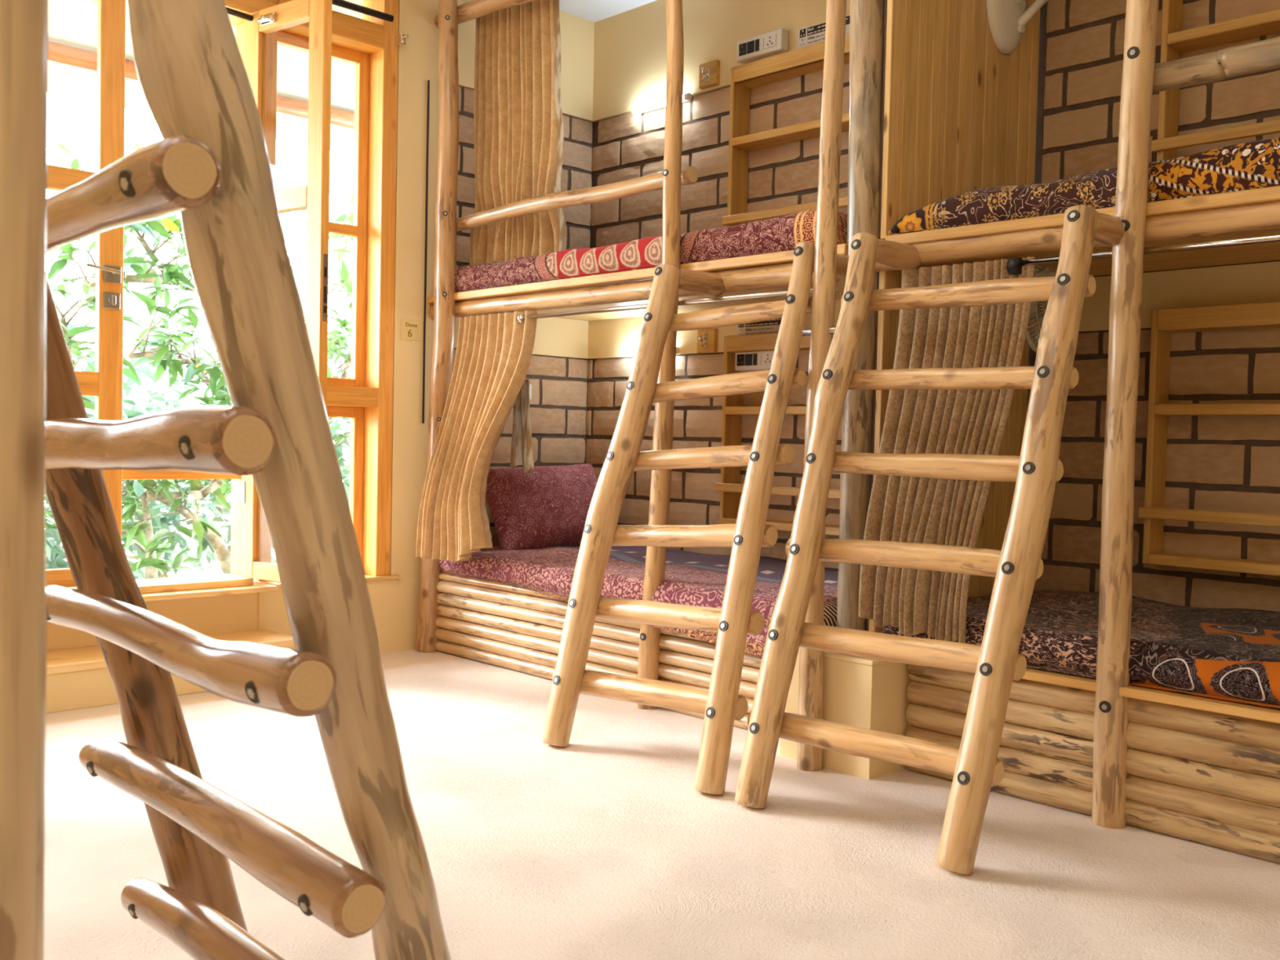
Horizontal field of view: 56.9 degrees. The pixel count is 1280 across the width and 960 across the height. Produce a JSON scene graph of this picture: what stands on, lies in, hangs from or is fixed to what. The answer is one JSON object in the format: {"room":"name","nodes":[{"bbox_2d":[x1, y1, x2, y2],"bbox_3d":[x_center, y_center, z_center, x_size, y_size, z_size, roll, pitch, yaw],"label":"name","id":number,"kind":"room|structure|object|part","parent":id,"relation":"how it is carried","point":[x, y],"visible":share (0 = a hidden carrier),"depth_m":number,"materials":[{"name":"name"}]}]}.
{"room":"dormitory","nodes":[
{"label":"dormitory","id":0,"kind":"room"},
{"bbox_2d":[46,0,594,653],"bbox_3d":[-2.146,-0.779,4.489,5.079,3.150,0.192,-1,3,-44],"label":"wall","id":1,"kind":"structure","parent":0,"point":[557,373],"depth_m":5.48,"materials":[{"name":"beige paint"}]},
{"bbox_2d":[70,0,277,601],"bbox_3d":[-2.306,-0.897,4.252,2.100,2.724,0.300,-1,3,-44],"label":"window","id":2,"kind":"structure","parent":1,"relation":"in","point":[209,585],"depth_m":4.89,"materials":[{"name":"orange wood"}]},
{"bbox_2d":[45,0,125,587],"bbox_3d":[-2.182,-0.744,4.353,0.577,2.303,0.100,-1,3,-44],"label":"window frame","id":3,"kind":"structure","parent":2,"relation":"attached to","point":[105,384],"depth_m":4.50,"materials":[{"name":"orange wood"}]},
{"bbox_3d":[-2.233,0.371,4.407,0.391,0.070,0.040,-1,3,-44],"label":"rail","id":4,"kind":"part","parent":3,"relation":"part of","materials":[{"name":"orange wood"}]},
{"bbox_3d":[-2.200,-1.120,4.356,0.391,0.084,0.040,-1,3,-44],"label":"rail","id":5,"kind":"part","parent":3,"relation":"part of","materials":[{"name":"orange wood"}]},
{"bbox_3d":[-2.217,-0.365,4.382,0.391,0.091,0.040,-1,3,-44],"label":"rail","id":6,"kind":"part","parent":3,"relation":"part of","materials":[{"name":"orange wood"}]},
{"bbox_3d":[-2.033,-0.795,4.463,0.126,0.030,0.054,-1,3,-44],"label":"lever","id":7,"kind":"part","parent":3,"relation":"part of","materials":[{"name":"silver metal"}]},
{"bbox_3d":[-2.021,-0.686,4.521,0.063,0.063,0.009,-1,3,-44],"label":"lock plate","id":8,"kind":"part","parent":3,"relation":"part of","materials":[{"name":"silver metal"}]},
{"bbox_3d":[-2.017,-0.787,4.520,0.063,0.064,0.009,-1,3,-44],"label":"handle plate","id":9,"kind":"part","parent":3,"relation":"part of","materials":[{"name":"silver metal"}]},
{"bbox_3d":[-1.875,-0.025,4.824,0.502,0.043,0.050,-1,3,-44],"label":"rail","id":10,"kind":"part","parent":2,"relation":"part of","materials":[{"name":"orange wood"}]},
{"bbox_2d":[240,0,332,582],"bbox_3d":[-1.432,-0.739,4.714,0.496,2.303,0.080,3,2,36],"label":"window frame","id":11,"kind":"structure","parent":2,"relation":"attached to","point":[314,197],"depth_m":4.60,"materials":[{"name":"orange wood"}]},
{"bbox_2d":[226,7,253,21],"bbox_3d":[-1.696,-1.879,4.683,0.413,0.039,0.024,-1,3,-44],"label":"stay","id":12,"kind":"object","parent":11,"relation":"attached to","point":[230,11],"visible":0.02,"depth_m":4.75,"materials":[{"name":"black metal"}]},
{"bbox_3d":[-1.450,0.376,4.772,0.314,0.070,0.040,3,2,36],"label":"rail","id":13,"kind":"part","parent":11,"relation":"part of","materials":[{"name":"orange wood"}]},
{"bbox_3d":[-1.400,-1.848,4.696,0.314,0.085,0.040,3,2,36],"label":"rail","id":14,"kind":"part","parent":11,"relation":"part of","materials":[{"name":"orange wood"}]},
{"bbox_3d":[-1.417,-1.115,4.721,0.314,0.084,0.040,3,2,36],"label":"rail","id":15,"kind":"part","parent":11,"relation":"part of","materials":[{"name":"orange wood"}]},
{"bbox_2d":[253,0,399,588],"bbox_3d":[-1.363,-0.909,5.229,0.615,2.725,0.210,-1,3,-44],"label":"window","id":16,"kind":"structure","parent":1,"relation":"in","point":[366,398],"depth_m":5.35,"materials":[{"name":"brown wood"}]},
{"bbox_3d":[-1.439,-1.126,5.226,0.405,0.045,0.046,-1,3,-44],"label":"sash rail","id":17,"kind":"part","parent":16,"relation":"part of","materials":[{"name":"orange wood"}]},
{"bbox_3d":[-1.421,-1.902,5.199,0.405,0.050,0.040,-1,3,-44],"label":"sash rail","id":18,"kind":"part","parent":16,"relation":"part of","materials":[{"name":"orange wood"}]},
{"bbox_3d":[-1.457,-0.307,5.254,0.405,0.050,0.040,-1,3,-44],"label":"sash rail","id":19,"kind":"part","parent":16,"relation":"part of","materials":[{"name":"orange wood"}]},
{"bbox_3d":[-1.454,-0.438,5.250,0.405,0.040,0.040,-1,3,-44],"label":"sash rail","id":20,"kind":"part","parent":16,"relation":"part of","materials":[{"name":"orange wood"}]},
{"bbox_2d":[332,0,394,22],"bbox_3d":[-1.266,-2.040,5.070,0.470,0.030,0.030,-1,3,-44],"label":"curtain rod","id":21,"kind":"object","parent":16,"relation":"attached to","point":[350,6],"visible":1,"depth_m":5.12,"materials":[{"name":"black metal"}]},
{"bbox_2d":[394,33,408,47],"bbox_3d":[-1.070,-1.971,5.296,0.031,0.045,0.075,-1,3,-44],"label":"hook","id":22,"kind":"object","parent":16,"relation":"attached to","point":[400,40],"depth_m":5.28,"materials":[{"name":"silver metal"}]},
{"bbox_2d":[400,318,422,341],"bbox_3d":[-1.052,-0.690,5.434,0.112,0.097,0.004,-1,3,-44],"label":"sign","id":23,"kind":"object","parent":1,"relation":"attached to","point":[411,329],"visible":1,"depth_m":5.43,"materials":[{"name":"beige wood"}]},
{"bbox_2d":[422,80,429,423],"bbox_3d":[-0.991,-1.052,5.469,0.010,1.580,0.009,-1,3,-44],"label":"cable","id":24,"kind":"object","parent":1,"relation":"attached to","point":[428,95],"visible":1,"depth_m":5.46,"materials":[{"name":"black plastic"}]},
{"bbox_2d":[528,384,531,399],"bbox_3d":[-0.564,-0.441,5.915,0.050,0.077,0.017,-1,3,-44],"label":"wall switch","id":25,"kind":"object","parent":1,"relation":"attached to","point":[530,390],"visible":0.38,"depth_m":5.92,"materials":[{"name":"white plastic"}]},
{"bbox_2d":[559,0,656,22],"bbox_3d":[-0.053,-2.293,2.328,5.400,0.120,6.200,-1,3,-44],"label":"ceiling","id":26,"kind":"structure","parent":0,"point":[594,11],"depth_m":5.90,"materials":[{"name":"white paint"}]},
{"bbox_2d":[44,648,1279,959],"bbox_3d":[-0.127,0.974,2.441,5.400,0.120,6.200,-1,3,-44],"label":"floor","id":27,"kind":"structure","parent":0,"point":[603,845],"depth_m":2.85,"materials":[{"name":"beige carpet"}]},
{"bbox_2d":[0,0,48,959],"bbox_3d":[-0.331,-0.593,0.565,0.093,3.130,0.094,-1,3,-44],"label":"post","id":28,"kind":"object","parent":27,"relation":"on","point":[24,24],"visible":1,"depth_m":0.58,"materials":[{"name":"beige wood"}]},
{"bbox_2d":[45,628,294,713],"bbox_3d":[-2.174,0.724,4.199,1.950,0.166,0.330,-1,3,-44],"label":"step","id":29,"kind":"structure","parent":27,"relation":"on","point":[77,677],"depth_m":4.22,"materials":[{"name":"beige paint"}]},
{"bbox_2d":[44,0,451,959],"bbox_3d":[-0.457,0.125,1.250,0.543,1.653,0.751,-1,3,-44],"label":"ladder","id":30,"kind":"object","parent":27,"relation":"on","point":[210,166],"visible":0.92,"depth_m":1.02,"materials":[{"name":"brown wood"}]},
{"bbox_3d":[-0.658,0.113,1.456,0.078,1.706,0.098,-22,16,-39],"label":"rail","id":31,"kind":"part","parent":30,"relation":"part of","materials":[{"name":"brown wood"}]},
{"bbox_2d":[415,0,847,729],"bbox_3d":[0.134,-0.733,4.984,1.058,3.146,2.443,-1,3,-44],"label":"bunk bed","id":32,"kind":"object","parent":27,"relation":"on","point":[514,628],"visible":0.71,"depth_m":4.88,"materials":[{"name":"brown wood"}]},
{"bbox_3d":[-0.904,-0.774,5.376,0.152,3.138,0.110,5,4,44],"label":"post","id":33,"kind":"part","parent":32,"relation":"part of","materials":[{"name":"beige wood"}]},
{"bbox_3d":[-0.129,-2.050,4.658,0.084,0.103,2.428,-1,4,-44],"label":"rail","id":34,"kind":"part","parent":32,"relation":"part of","materials":[{"name":"beige wood"}]},
{"bbox_3d":[-0.353,-1.151,4.897,0.068,0.080,1.576,-1,2,-44],"label":"guard rail","id":35,"kind":"part","parent":32,"relation":"part of","materials":[{"name":"beige wood"}]},
{"bbox_3d":[-0.181,-0.737,4.726,0.094,0.092,2.375,-1,3,-44],"label":"rail","id":36,"kind":"part","parent":32,"relation":"part of","materials":[{"name":"beige wood"}]},
{"bbox_2d":[438,546,866,657],"bbox_3d":[0.142,0.450,4.980,1.052,0.214,2.250,-1,3,-44],"label":"mattress","id":37,"kind":"object","parent":32,"relation":"on","point":[691,578],"visible":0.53,"depth_m":4.76,"materials":[{"name":"red fabric"}]},
{"bbox_2d":[485,463,597,550],"bbox_3d":[-0.442,0.138,5.716,0.660,0.436,0.352,0,3,-42],"label":"pillow","id":38,"kind":"object","parent":37,"relation":"on","point":[548,506],"visible":0.81,"depth_m":5.56,"materials":[{"name":"fabric"}]},
{"bbox_3d":[0.086,-0.514,4.338,0.080,2.750,0.114,-1,4,-44],"label":"post","id":39,"kind":"part","parent":32,"relation":"part of","materials":[{"name":"beige wood"}]},
{"bbox_2d":[515,285,837,324],"bbox_3d":[0.062,-0.649,4.419,0.042,0.042,1.645,-1,3,-44],"label":"curtain rod","id":40,"kind":"object","parent":32,"relation":"attached to","point":[520,318],"visible":0.78,"depth_m":4.46,"materials":[{"name":"silver metal"}]},
{"bbox_2d":[416,310,537,561],"bbox_3d":[-0.689,-0.186,5.152,0.350,1.075,0.577,-1,3,-44],"label":"curtain","id":41,"kind":"object","parent":40,"relation":"hanging from","point":[494,353],"visible":1,"depth_m":5.13,"materials":[{"name":"fabric"}]},
{"bbox_2d":[454,208,963,292],"bbox_3d":[0.193,-0.883,4.968,0.976,0.141,2.230,-1,3,-44],"label":"mattress","id":42,"kind":"object","parent":32,"relation":"on","point":[782,233],"visible":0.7,"depth_m":4.46,"materials":[{"name":"red fabric"}]},
{"bbox_3d":[-0.061,-2.105,4.702,0.018,0.018,2.200,-1,3,-44],"label":"curtain rod","id":43,"kind":"object","parent":32,"relation":"attached to","visible":0},
{"bbox_2d":[469,0,566,265],"bbox_3d":[-0.533,-1.537,5.228,0.118,1.174,0.636,-1,3,-44],"label":"curtain","id":44,"kind":"object","parent":43,"relation":"hanging from","point":[519,148],"visible":0.91,"depth_m":5.19,"materials":[{"name":"fabric"}]},
{"bbox_2d":[542,241,848,795],"bbox_3d":[0.182,0.068,3.814,0.731,1.622,0.841,-1,3,-44],"label":"ladder","id":45,"kind":"object","parent":27,"relation":"on","point":[721,704],"visible":0.99,"depth_m":3.74,"materials":[{"name":"brown wood"}]},
{"bbox_3d":[-0.099,0.066,3.952,0.109,1.646,0.140,20,-10,-38],"label":"rail","id":46,"kind":"part","parent":45,"relation":"part of","materials":[{"name":"beige wood"}]},
{"bbox_3d":[0.345,0.081,3.499,0.110,1.668,0.091,3,-13,39],"label":"rail","id":47,"kind":"part","parent":45,"relation":"part of","materials":[{"name":"beige wood"}]},
{"bbox_2d":[796,0,865,771],"bbox_3d":[0.575,-0.678,3.566,0.079,3.146,0.250,-1,3,-44],"label":"pole","id":48,"kind":"object","parent":27,"relation":"on","point":[811,687],"visible":0.67,"depth_m":3.56,"materials":[{"name":"beige wood"}]},
{"bbox_3d":[0.570,-0.451,3.574,0.022,0.022,0.250,-1,3,-44],"label":"threaded rod","id":49,"kind":"part","parent":48,"relation":"part of","materials":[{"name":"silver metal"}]},
{"bbox_2d":[734,204,1124,875],"bbox_3d":[0.766,0.101,3.210,0.733,1.624,0.822,-1,3,-44],"label":"ladder","id":50,"kind":"object","parent":27,"relation":"on","point":[975,766],"visible":1,"depth_m":3.09,"materials":[{"name":"brown wood"}]},
{"bbox_3d":[0.483,0.088,3.356,0.096,1.666,0.103,20,-11,-41],"label":"rail","id":51,"kind":"part","parent":50,"relation":"part of","materials":[{"name":"beige wood"}]},
{"bbox_3d":[0.939,0.117,2.886,0.096,1.665,0.112,19,-10,-38],"label":"rail","id":52,"kind":"part","parent":50,"relation":"part of","materials":[{"name":"beige wood"}]},
{"bbox_2d":[874,0,1279,863],"bbox_3d":[1.887,-0.622,3.184,1.049,3.133,2.492,-1,3,-44],"label":"bunk bed","id":53,"kind":"object","parent":27,"relation":"on","point":[1117,753],"visible":0.83,"depth_m":3.10,"materials":[{"name":"brown wood"}]},
{"bbox_2d":[836,0,1039,632],"bbox_3d":[1.044,-0.869,4.099,0.995,2.780,0.164,-1,3,-44],"label":"wall","id":54,"kind":"structure","parent":53,"relation":"attached to","point":[938,113],"depth_m":3.83,"materials":[{"name":"brown wood"}]},
{"bbox_2d":[780,648,911,779],"bbox_3d":[0.708,0.708,3.779,0.395,0.356,0.350,-1,3,-44],"label":"trim","id":55,"kind":"structure","parent":54,"relation":"attached to","point":[860,692],"depth_m":3.59,"materials":[{"name":"beige paint"}]},
{"bbox_3d":[0.721,-0.856,3.803,0.117,2.761,0.125,-1,2,-44],"label":"post","id":56,"kind":"part","parent":54,"relation":"part of","materials":[{"name":"beige wood"}]},
{"bbox_2d":[986,0,1048,53],"bbox_3d":[1.379,-1.841,4.089,0.337,0.678,0.241,-1,3,-44],"label":"wall fan","id":57,"kind":"object","parent":54,"relation":"attached to","point":[1008,20],"visible":1,"depth_m":4.14,"materials":[{"name":"white plastic"}]},
{"bbox_3d":[1.298,-1.648,4.160,0.250,0.285,0.038,-1,3,-44],"label":"mount plate","id":58,"kind":"part","parent":57,"relation":"part of","materials":[{"name":"white plastic"}]},
{"bbox_3d":[1.356,-1.867,4.116,0.105,0.391,0.169,-1,3,-44],"label":"motor","id":59,"kind":"part","parent":57,"relation":"part of","materials":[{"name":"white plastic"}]},
{"bbox_3d":[1.417,-1.808,4.173,0.147,0.420,0.102,3,2,36],"label":"arm","id":60,"kind":"part","parent":57,"relation":"part of","materials":[{"name":"white plastic"}]},
{"bbox_2d":[1025,265,1057,353],"bbox_3d":[1.342,-0.581,4.126,0.337,0.374,0.233,-1,3,-44],"label":"wall fan","id":61,"kind":"object","parent":54,"relation":"attached to","point":[1036,311],"visible":0.21,"depth_m":4.02,"materials":[{"name":"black plastic"}]},
{"bbox_3d":[1.325,-0.597,4.148,0.105,0.107,0.146,-1,3,-44],"label":"motor","id":62,"kind":"part","parent":61,"relation":"part of","materials":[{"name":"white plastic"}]},
{"bbox_3d":[1.368,-0.521,4.029,0.028,0.118,0.110,2,2,26],"label":"blade","id":63,"kind":"part","parent":61,"relation":"part of","materials":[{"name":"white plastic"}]},
{"bbox_3d":[1.357,-0.671,4.039,0.110,0.118,0.028,0,2,-24],"label":"blade","id":64,"kind":"part","parent":61,"relation":"part of","materials":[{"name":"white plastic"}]},
{"bbox_3d":[1.593,-0.659,2.897,0.092,0.096,2.492,-1,3,-44],"label":"rail","id":65,"kind":"part","parent":53,"relation":"part of","materials":[{"name":"beige wood"}]},
{"bbox_2d":[880,589,1279,709],"bbox_3d":[1.899,0.490,3.208,0.995,0.130,2.320,-1,3,-44],"label":"mattress","id":66,"kind":"object","parent":53,"relation":"on","point":[1233,655],"visible":0.66,"depth_m":3.27,"materials":[{"name":"fabric"}]},
{"bbox_2d":[888,136,1279,235],"bbox_3d":[1.932,-0.788,3.178,0.969,0.142,2.335,-1,3,-44],"label":"mattress","id":67,"kind":"object","parent":53,"relation":"on","point":[1252,165],"visible":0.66,"depth_m":3.20,"materials":[{"name":"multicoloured fabric"}]},
{"bbox_3d":[1.293,-0.632,3.110,0.088,3.133,0.096,-1,3,-44],"label":"post","id":68,"kind":"part","parent":53,"relation":"part of","materials":[{"name":"beige wood"}]},
{"bbox_2d":[1006,234,1279,275],"bbox_3d":[1.723,-0.571,2.692,0.048,0.048,1.910,-1,3,-44],"label":"curtain rod","id":69,"kind":"object","parent":53,"relation":"attached to","point":[1014,265],"visible":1,"depth_m":3.06,"materials":[{"name":"silver metal"}]},
{"bbox_2d":[858,257,1035,643],"bbox_3d":[0.876,-0.082,3.500,0.172,1.118,0.522,-1,3,-44],"label":"curtain","id":70,"kind":"object","parent":69,"relation":"hanging from","point":[902,508],"visible":0.83,"depth_m":3.49,"materials":[{"name":"brown velvet"}]},
{"bbox_3d":[1.628,0.575,2.831,0.130,0.024,2.250,-1,3,-44],"label":"bed lid","id":71,"kind":"part","parent":53,"relation":"part of","materials":[{"name":"brown wood"}]},
{"bbox_3d":[1.889,-1.035,2.587,0.076,0.080,1.667,-1,3,-44],"label":"guard rail","id":72,"kind":"part","parent":53,"relation":"part of","materials":[{"name":"beige wood"}]},
{"bbox_2d":[586,0,1279,612],"bbox_3d":[1.758,-0.681,4.204,0.172,3.150,6.040,-1,3,-44],"label":"wall","id":73,"kind":"structure","parent":0,"point":[1214,463],"depth_m":4.31,"materials":[{"name":"brown brick"}]},
{"bbox_2d":[620,346,679,356],"bbox_3d":[0.048,-0.630,5.818,0.041,0.034,0.381,-1,3,-44],"label":"lamp","id":74,"kind":"object","parent":73,"relation":"attached to","point":[627,353],"visible":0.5,"depth_m":5.90,"materials":[{"name":"white"}]},
{"bbox_2d":[631,93,692,114],"bbox_3d":[0.106,-1.827,5.745,0.041,0.034,0.381,-1,3,-44],"label":"lamp","id":75,"kind":"object","parent":73,"relation":"attached to","point":[687,96],"visible":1,"depth_m":5.77,"materials":[{"name":"white"}]},
{"bbox_2d":[697,328,717,353],"bbox_3d":[0.300,-0.653,5.536,0.072,0.112,0.112,-1,3,-44],"label":"coat hook","id":76,"kind":"object","parent":73,"relation":"attached to","point":[707,339],"visible":0.98,"depth_m":5.53,"materials":[{"name":"brown wood"}]},
{"bbox_2d":[698,59,719,89],"bbox_3d":[0.308,-1.896,5.513,0.072,0.112,0.112,-1,3,-44],"label":"coat hook","id":77,"kind":"object","parent":73,"relation":"attached to","point":[709,72],"visible":1,"depth_m":5.51,"materials":[{"name":"brown wood"}]},
{"bbox_2d":[734,351,773,371],"bbox_3d":[0.541,-0.539,5.308,0.067,0.092,0.265,-1,3,-44],"label":"switchboard","id":78,"kind":"object","parent":73,"relation":"attached to","point":[750,361],"visible":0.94,"depth_m":5.30,"materials":[{"name":"white plastic"}]},
{"bbox_2d":[737,354,744,365],"bbox_3d":[0.456,-0.543,5.353,0.006,0.052,0.042,-1,3,-44],"label":"socket","id":79,"kind":"object","parent":78,"relation":"attached to","point":[740,357],"depth_m":5.35,"materials":[{"name":"grey plastic"}]},
{"bbox_2d":[744,354,748,365],"bbox_3d":[0.481,-0.541,5.327,0.006,0.052,0.020,-1,3,-44],"label":"switch","id":80,"kind":"object","parent":78,"relation":"attached to","point":[746,356],"depth_m":5.32,"materials":[{"name":"black plastic"}]},
{"bbox_2d":[748,353,752,365],"bbox_3d":[0.496,-0.541,5.311,0.006,0.052,0.020,-1,3,-44],"label":"switch","id":81,"kind":"object","parent":78,"relation":"attached to","point":[750,355],"depth_m":5.31,"materials":[{"name":"black plastic"}]},
{"bbox_2d":[752,353,757,365],"bbox_3d":[0.515,-0.539,5.292,0.006,0.052,0.022,-1,3,-44],"label":"switch","id":82,"kind":"object","parent":78,"relation":"attached to","point":[754,355],"depth_m":5.29,"materials":[{"name":"black plastic"}]},
{"bbox_2d":[757,353,761,364],"bbox_3d":[0.534,-0.538,5.272,0.006,0.052,0.020,-1,3,-44],"label":"switch","id":83,"kind":"object","parent":78,"relation":"attached to","point":[759,355],"depth_m":5.27,"materials":[{"name":"white plastic"}]},
{"bbox_2d":[762,352,773,364],"bbox_3d":[0.569,-0.536,5.237,0.006,0.052,0.065,-1,3,-44],"label":"socket","id":84,"kind":"object","parent":78,"relation":"attached to","point":[766,357],"depth_m":5.24,"materials":[{"name":"white plastic"}]},
{"bbox_2d":[736,317,782,335],"bbox_3d":[0.548,-0.693,5.327,0.003,0.085,0.300,-1,3,-44],"label":"label","id":85,"kind":"object","parent":73,"relation":"attached to","point":[772,326],"visible":0.55,"depth_m":5.33,"materials":[{"name":"white paper"}]},
{"bbox_2d":[745,328,777,334],"bbox_3d":[0.545,-0.671,5.328,0.001,0.022,0.183,-1,3,-44],"label":"print","id":86,"kind":"object","parent":85,"relation":"attached to","point":[748,331],"depth_m":5.33,"materials":[{"name":"grey paper"}]},
{"bbox_2d":[745,318,781,325],"bbox_3d":[0.555,-0.709,5.318,0.001,0.021,0.208,-1,3,-44],"label":"print","id":87,"kind":"object","parent":85,"relation":"on","point":[777,322],"depth_m":5.30,"materials":[{"name":"black paper"}]},
{"bbox_2d":[736,27,788,63],"bbox_3d":[0.544,-1.938,5.280,0.055,0.092,0.265,-1,3,-44],"label":"switchboard","id":88,"kind":"object","parent":73,"relation":"attached to","point":[773,42],"visible":1,"depth_m":5.25,"materials":[{"name":"white plastic"}]},
{"bbox_2d":[738,42,746,56],"bbox_3d":[0.463,-1.941,5.330,0.006,0.052,0.042,-1,3,-44],"label":"socket","id":89,"kind":"object","parent":88,"relation":"attached to","point":[742,46],"depth_m":5.33,"materials":[{"name":"grey plastic"}]},
{"bbox_2d":[746,41,751,53],"bbox_3d":[0.488,-1.940,5.304,0.006,0.052,0.020,-1,3,-44],"label":"switch","id":90,"kind":"object","parent":88,"relation":"attached to","point":[748,43],"depth_m":5.30,"materials":[{"name":"black plastic"}]},
{"bbox_2d":[750,40,754,53],"bbox_3d":[0.503,-1.939,5.288,0.006,0.052,0.020,-1,3,-44],"label":"switch","id":91,"kind":"object","parent":88,"relation":"attached to","point":[752,42],"depth_m":5.29,"materials":[{"name":"black plastic"}]},
{"bbox_2d":[755,38,759,51],"bbox_3d":[0.522,-1.938,5.269,0.006,0.052,0.022,-1,3,-44],"label":"switch","id":92,"kind":"object","parent":88,"relation":"attached to","point":[757,40],"depth_m":5.27,"materials":[{"name":"black plastic"}]},
{"bbox_2d":[760,37,764,50],"bbox_3d":[0.541,-1.937,5.249,0.006,0.052,0.020,-1,3,-44],"label":"switch","id":93,"kind":"object","parent":88,"relation":"attached to","point":[762,39],"depth_m":5.24,"materials":[{"name":"white plastic"}]},
{"bbox_2d":[764,33,776,48],"bbox_3d":[0.576,-1.935,5.214,0.006,0.052,0.065,-1,3,-44],"label":"socket","id":94,"kind":"object","parent":88,"relation":"attached to","point":[770,39],"depth_m":5.21,"materials":[{"name":"white plastic"}]},
{"bbox_2d":[715,333,842,536],"bbox_3d":[0.707,-0.206,5.088,0.135,0.856,0.892,-1,3,-44],"label":"wall shelf","id":95,"kind":"object","parent":73,"relation":"attached to","point":[730,487],"visible":0.37,"depth_m":5.32,"materials":[{"name":"brown wood"}]},
{"bbox_3d":[0.688,-0.597,5.039,0.020,0.072,0.836,-1,3,-44],"label":"rail","id":96,"kind":"part","parent":95,"relation":"part of","materials":[{"name":"brown wood"}]},
{"bbox_2d":[722,34,849,226],"bbox_3d":[0.734,-1.406,5.046,0.135,0.856,0.892,-1,3,-44],"label":"wall shelf","id":97,"kind":"object","parent":73,"relation":"attached to","point":[810,59],"visible":0.42,"depth_m":5.21,"materials":[{"name":"brown wood"}]},
{"bbox_3d":[0.715,-1.797,4.998,0.020,0.072,0.836,-1,3,-44],"label":"rail","id":98,"kind":"part","parent":97,"relation":"part of","materials":[{"name":"brown wood"}]},
{"bbox_2d":[797,13,849,48],"bbox_3d":[0.793,-1.921,5.060,0.003,0.085,0.300,-1,3,-44],"label":"label","id":99,"kind":"object","parent":73,"relation":"attached to","point":[813,34],"visible":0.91,"depth_m":5.10,"materials":[{"name":"white paper"}]},
{"bbox_2d":[807,33,825,44],"bbox_3d":[0.791,-1.899,5.061,0.001,0.022,0.183,-1,3,-44],"label":"print","id":100,"kind":"object","parent":99,"relation":"attached to","point":[812,38],"depth_m":5.10,"materials":[{"name":"grey paper"}]},
{"bbox_2d":[808,17,847,34],"bbox_3d":[0.801,-1.937,5.050,0.001,0.021,0.208,-1,3,-44],"label":"print","id":101,"kind":"object","parent":99,"relation":"on","point":[817,28],"depth_m":5.08,"materials":[{"name":"black paper"}]},
{"bbox_2d":[1137,301,1279,576],"bbox_3d":[2.061,-0.127,3.691,0.135,0.856,0.938,-1,3,-44],"label":"wall shelf","id":102,"kind":"object","parent":73,"relation":"attached to","point":[1264,315],"visible":1,"depth_m":3.90,"materials":[{"name":"brown wood"}]},
{"bbox_3d":[2.043,-0.518,3.643,0.020,0.072,0.882,-1,3,-44],"label":"rail","id":103,"kind":"part","parent":102,"relation":"part of","materials":[{"name":"brown wood"}]},
{"bbox_2d":[1151,0,1279,160],"bbox_3d":[2.088,-1.352,3.649,0.135,0.856,0.940,-1,3,-44],"label":"wall shelf","id":104,"kind":"object","parent":73,"relation":"attached to","point":[1175,42],"visible":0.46,"depth_m":3.88,"materials":[{"name":"brown wood"}]},
{"label":"outside","id":105,"kind":"structure","parent":0,"visible":0},
{"bbox_2d":[45,496,349,579],"bbox_3d":[-5.816,0.663,10.319,22.000,0.200,13.160,-1,3,-44],"label":"ground","id":106,"kind":"structure","parent":105,"point":[214,571],"depth_m":9.80,"materials":[{"name":"soil"}]},
{"bbox_2d":[45,542,275,579],"bbox_3d":[-2.396,0.632,7.445,6.065,0.381,2.921,-1,3,-44],"label":"ground cover","id":107,"kind":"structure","parent":106,"relation":"on","point":[208,553],"depth_m":7.81,"materials":[{"name":"green plant"}]},
{"bbox_2d":[45,300,351,579],"bbox_3d":[-3.579,-0.324,9.079,10.924,2.386,3.128,-1,3,-44],"label":"tree","id":108,"kind":"object","parent":106,"relation":"on","point":[159,400],"visible":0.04,"depth_m":8.85,"materials":[{"name":"green plant"}]},
{"bbox_2d":[45,141,354,579],"bbox_3d":[-2.744,-0.815,7.014,3.578,3.355,1.567,-1,3,-44],"label":"tree","id":109,"kind":"object","parent":106,"relation":"on","point":[162,356],"visible":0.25,"depth_m":6.73,"materials":[{"name":"green plant"}]},
{"bbox_3d":[-2.010,-0.641,0.594,0.150,3.150,6.100,-1,3,-44],"label":"wall","id":110,"kind":"structure","parent":0,"visible":0},
{"bbox_2d":[48,0,363,155],"bbox_3d":[-2.514,-2.131,5.444,10.000,0.310,1.760,-1,3,-44],"label":"porch roof","id":111,"kind":"structure","parent":110,"relation":"attached to","point":[72,23],"depth_m":6.09,"materials":[{"name":"white"}]},
{"bbox_2d":[48,40,355,129],"bbox_3d":[-2.698,-2.015,5.635,9.800,0.097,0.095,-1,3,-44],"label":"beam","id":112,"kind":"structure","parent":111,"relation":"attached to","point":[58,53],"depth_m":5.79,"materials":[{"name":"orange wood"}]}
]}

